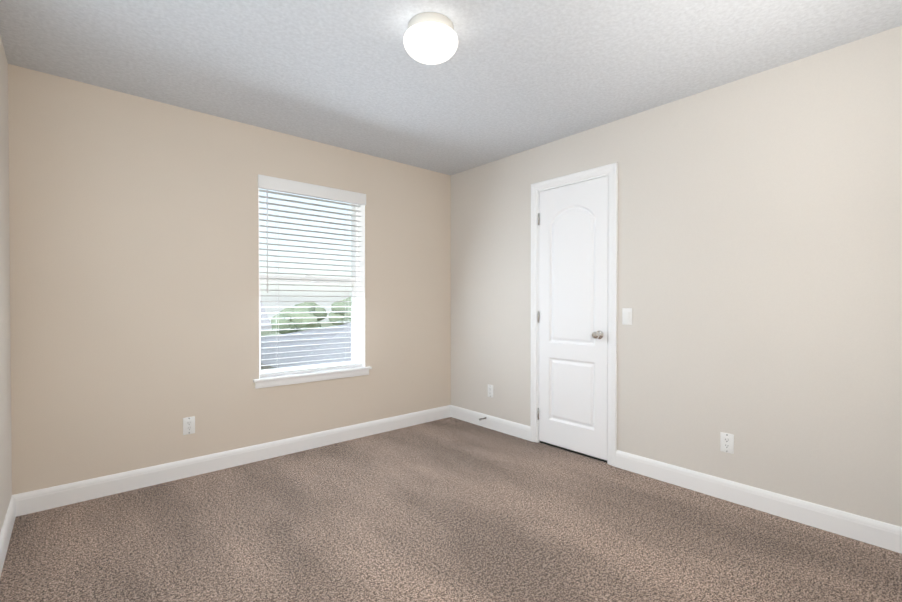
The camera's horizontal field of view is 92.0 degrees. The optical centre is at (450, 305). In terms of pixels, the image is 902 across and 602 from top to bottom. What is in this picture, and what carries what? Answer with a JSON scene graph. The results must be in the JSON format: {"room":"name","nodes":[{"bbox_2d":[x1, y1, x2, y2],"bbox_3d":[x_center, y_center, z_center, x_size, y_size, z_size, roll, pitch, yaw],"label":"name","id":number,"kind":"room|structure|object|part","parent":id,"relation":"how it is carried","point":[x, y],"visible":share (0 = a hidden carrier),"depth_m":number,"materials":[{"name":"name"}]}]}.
{"room":"empty bedroom","nodes":[
{"label":"empty bedroom","id":0,"kind":"room"},
{"bbox_2d":[0,36,11,532],"bbox_3d":[-1.251,-0.066,0.905,0.200,2.440,4.050,0,1,-41],"label":"wall","id":1,"kind":"structure","parent":0,"point":[5,430],"depth_m":2.16,"materials":[{"name":"paint"}]},
{"bbox_2d":[0,495,15,575],"bbox_3d":[-1.170,1.095,0.987,0.015,0.118,3.650,0,1,-41],"label":"baseboard","id":2,"kind":"structure","parent":1,"relation":"attached to","point":[7,527],"depth_m":2.07,"materials":[{"name":"white wood"}]},
{"bbox_2d":[8,64,450,494],"bbox_3d":[-1.254,-0.089,3.456,3.547,2.440,0.200,0,1,-41],"label":"wall","id":3,"kind":"structure","parent":0,"point":[134,273],"depth_m":2.82,"materials":[{"name":"paint"}]},
{"bbox_2d":[183,416,194,434],"bbox_3d":[-1.744,0.797,2.901,0.070,0.114,0.007,0,1,-41],"label":"electrical outlet","id":4,"kind":"object","parent":3,"relation":"attached to","point":[188,425],"visible":1,"depth_m":2.90,"materials":[{"name":"white plastic"}]},
{"bbox_2d":[13,405,450,516],"bbox_3d":[-1.184,1.072,3.386,3.147,0.118,0.015,0,1,-41],"label":"baseboard","id":5,"kind":"structure","parent":3,"relation":"attached to","point":[30,502],"depth_m":2.94,"materials":[{"name":"white wood"}]},
{"bbox_2d":[258,188,364,378],"bbox_3d":[-1.113,-0.206,3.522,0.881,1.508,0.115,0,1,-41],"label":"liner","id":6,"kind":"object","parent":3,"relation":"attached to","point":[362,219],"visible":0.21,"depth_m":3.80,"materials":[{"name":"white"}]},
{"bbox_2d":[258,174,365,205],"bbox_3d":[-1.094,-0.913,3.494,0.889,0.095,0.093,0,1,-41],"label":"blind valance","id":7,"kind":"object","parent":6,"relation":"attached to","point":[294,187],"visible":0.88,"depth_m":3.42,"materials":[{"name":"white plastic"}]},
{"bbox_2d":[267,190,267,292],"bbox_3d":[-1.365,-0.487,3.237,0.010,0.780,0.011,0,1,-41],"label":"blind wand","id":8,"kind":"object","parent":7,"relation":"hanging from","point":[267,241],"visible":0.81,"depth_m":3.23,"materials":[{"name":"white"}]},
{"bbox_2d":[255,189,368,388],"bbox_3d":[-1.134,-0.180,3.547,0.941,1.560,0.211,0,1,-41],"label":"window","id":9,"kind":"structure","parent":3,"relation":"in","point":[354,251],"depth_m":3.53,"materials":[{"name":"white plastic"}]},
{"bbox_3d":[-1.164,0.133,3.585,0.825,0.772,0.030,0,1,-41],"label":"window sash","id":10,"kind":"part","parent":9,"relation":"part of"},
{"bbox_3d":[-1.070,0.577,3.480,0.941,0.048,0.016,0,1,-41],"label":"window apron","id":11,"kind":"part","parent":9,"relation":"part of","materials":[{"name":"white wood"}]},
{"bbox_3d":[-1.177,-0.207,3.596,0.881,1.508,0.080,0,1,-41],"label":"frame","id":12,"kind":"part","parent":9,"relation":"part of","materials":[{"name":"white plastic"}]},
{"bbox_2d":[253,366,371,382],"bbox_3d":[-1.102,0.541,3.516,0.971,0.022,0.149,0,1,-41],"label":"window sill","id":13,"kind":"structure","parent":3,"relation":"attached to","point":[303,374],"depth_m":3.43,"materials":[{"name":"white wood"}]},
{"bbox_2d":[261,323,351,369],"bbox_3d":[1.243,2.302,22.570,22.800,3.298,8.800,0,1,-41],"label":"road","id":14,"kind":"structure","parent":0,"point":[331,331],"depth_m":14.65,"materials":[{"name":"grey"}]},
{"bbox_2d":[0,417,901,601],"bbox_3d":[0.010,1.194,2.017,3.547,0.100,4.050,0,1,-41],"label":"floor","id":15,"kind":"structure","parent":0,"point":[449,509],"depth_m":2.13,"materials":[{"name":"carpet"}]},
{"bbox_2d":[0,0,901,174],"bbox_3d":[0.010,-1.346,1.993,3.547,0.100,4.050,0,1,-41],"label":"ceiling","id":16,"kind":"structure","parent":0,"point":[509,78],"depth_m":2.28,"materials":[{"name":"paint"}]},
{"bbox_2d":[403,12,457,64],"bbox_3d":[-0.093,-1.221,2.025,0.255,0.150,0.255,0,1,-41],"label":"ceiling light","id":17,"kind":"object","parent":16,"relation":"attached to","point":[430,38],"visible":1,"depth_m":1.95,"materials":[{"name":"white glass"}]},
{"bbox_2d":[451,25,901,526],"bbox_3d":[1.272,-0.086,3.105,0.200,2.440,4.050,0,1,-41],"label":"wall","id":18,"kind":"structure","parent":0,"point":[759,279],"depth_m":2.48,"materials":[{"name":"paint"}]},
{"bbox_2d":[451,405,529,440],"bbox_3d":[0.331,1.066,4.031,0.015,0.118,1.033,0,1,-41],"label":"baseboard","id":19,"kind":"structure","parent":18,"relation":"attached to","point":[518,430],"depth_m":3.97,"materials":[{"name":"white wood"}]},
{"bbox_2d":[488,384,492,397],"bbox_3d":[0.361,0.781,4.000,0.007,0.114,0.070,0,1,-41],"label":"electrical outlet","id":20,"kind":"object","parent":18,"relation":"attached to","point":[490,390],"visible":1,"depth_m":3.99,"materials":[{"name":"white plastic"}]},
{"bbox_2d":[538,176,607,459],"bbox_3d":[0.931,0.089,3.366,0.047,2.045,0.614,0,1,-41],"label":"door","id":21,"kind":"structure","parent":18,"relation":"in","point":[573,312],"depth_m":3.34,"materials":[{"name":"white wood"}]},
{"bbox_3d":[0.730,0.089,3.591,0.040,1.700,0.011,0,1,-41],"label":"door hinges","id":22,"kind":"part","parent":21,"relation":"part of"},
{"bbox_2d":[540,441,606,462],"bbox_3d":[0.939,1.121,3.378,0.022,0.018,0.605,0,1,-41],"label":"threshold","id":23,"kind":"object","parent":21,"relation":"attached to","point":[574,451],"depth_m":3.35,"materials":[{"name":"grey"}]},
{"bbox_2d":[592,330,603,338],"bbox_3d":[1.056,0.210,3.151,0.072,0.064,0.064,0,1,-41],"label":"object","id":24,"kind":"structure","parent":21,"relation":"attached to","point":[599,334],"depth_m":3.14,"materials":[{"name":"silver metal"}]},
{"bbox_2d":[530,162,617,466],"bbox_3d":[0.945,0.061,3.373,0.092,2.140,0.757,0,1,-41],"label":"door frame","id":25,"kind":"structure","parent":18,"relation":"attached to","point":[612,169],"depth_m":3.13,"materials":[{"name":"white wood"}]},
{"bbox_2d":[622,308,631,324],"bbox_3d":[1.217,0.073,3.010,0.010,0.114,0.070,0,1,-41],"label":"light switch","id":26,"kind":"object","parent":18,"relation":"attached to","point":[626,316],"visible":1,"depth_m":3.01,"materials":[{"name":"white plastic"}]},
{"bbox_2d":[720,432,733,453],"bbox_3d":[1.620,0.804,2.556,0.007,0.114,0.070,0,1,-41],"label":"electrical outlet","id":27,"kind":"object","parent":18,"relation":"attached to","point":[726,442],"visible":1,"depth_m":2.55,"materials":[{"name":"white plastic"}]},
{"bbox_2d":[616,450,901,553],"bbox_3d":[1.777,1.082,2.372,0.015,0.118,1.866,0,1,-41],"label":"baseboard","id":28,"kind":"structure","parent":18,"relation":"attached to","point":[888,536],"depth_m":2.38,"materials":[{"name":"white wood"}]},
{"label":"outside","id":29,"kind":"structure","parent":0,"visible":0},
{"bbox_2d":[261,321,336,337],"bbox_3d":[-19.601,3.845,44.976,110.000,0.200,85.850,0,1,-41],"label":"lawn","id":30,"kind":"structure","parent":29,"point":[269,333],"depth_m":61.31,"materials":[{"name":"green plant"}]},
{"bbox_2d":[260,299,271,329],"bbox_3d":[-12.804,0.272,9.643,13.860,7.598,10.000,0,1,-41],"label":"house","id":31,"kind":"structure","parent":30,"relation":"on","point":[263,317],"depth_m":10.46,"materials":[{"name":"beige"}]},
{"bbox_2d":[271,303,321,333],"bbox_3d":[-11.470,1.819,32.154,3.736,4.087,3.259,0,1,-41],"label":"bush","id":32,"kind":"object","parent":30,"relation":"on","point":[299,320],"depth_m":31.39,"materials":[{"name":"green plant"}]},
{"bbox_2d":[292,302,326,320],"bbox_3d":[-11.322,1.725,33.801,2.944,4.244,2.717,0,1,-41],"label":"tree","id":33,"kind":"object","parent":30,"relation":"on","point":[318,307],"depth_m":33.28,"materials":[{"name":"green plant"}]},
{"bbox_2d":[328,302,350,324],"bbox_3d":[-7.610,1.760,32.812,2.875,4.191,2.772,0,1,-41],"label":"tree","id":34,"kind":"object","parent":30,"relation":"on","point":[341,315],"depth_m":32.22,"materials":[{"name":"green plant"}]},
{"bbox_2d":[331,298,350,309],"bbox_3d":[-8.040,1.563,35.646,3.048,4.533,2.979,0,1,-41],"label":"tree","id":35,"kind":"object","parent":30,"relation":"on","point":[347,299],"depth_m":34.27,"materials":[{"name":"green plant"}]}
]}

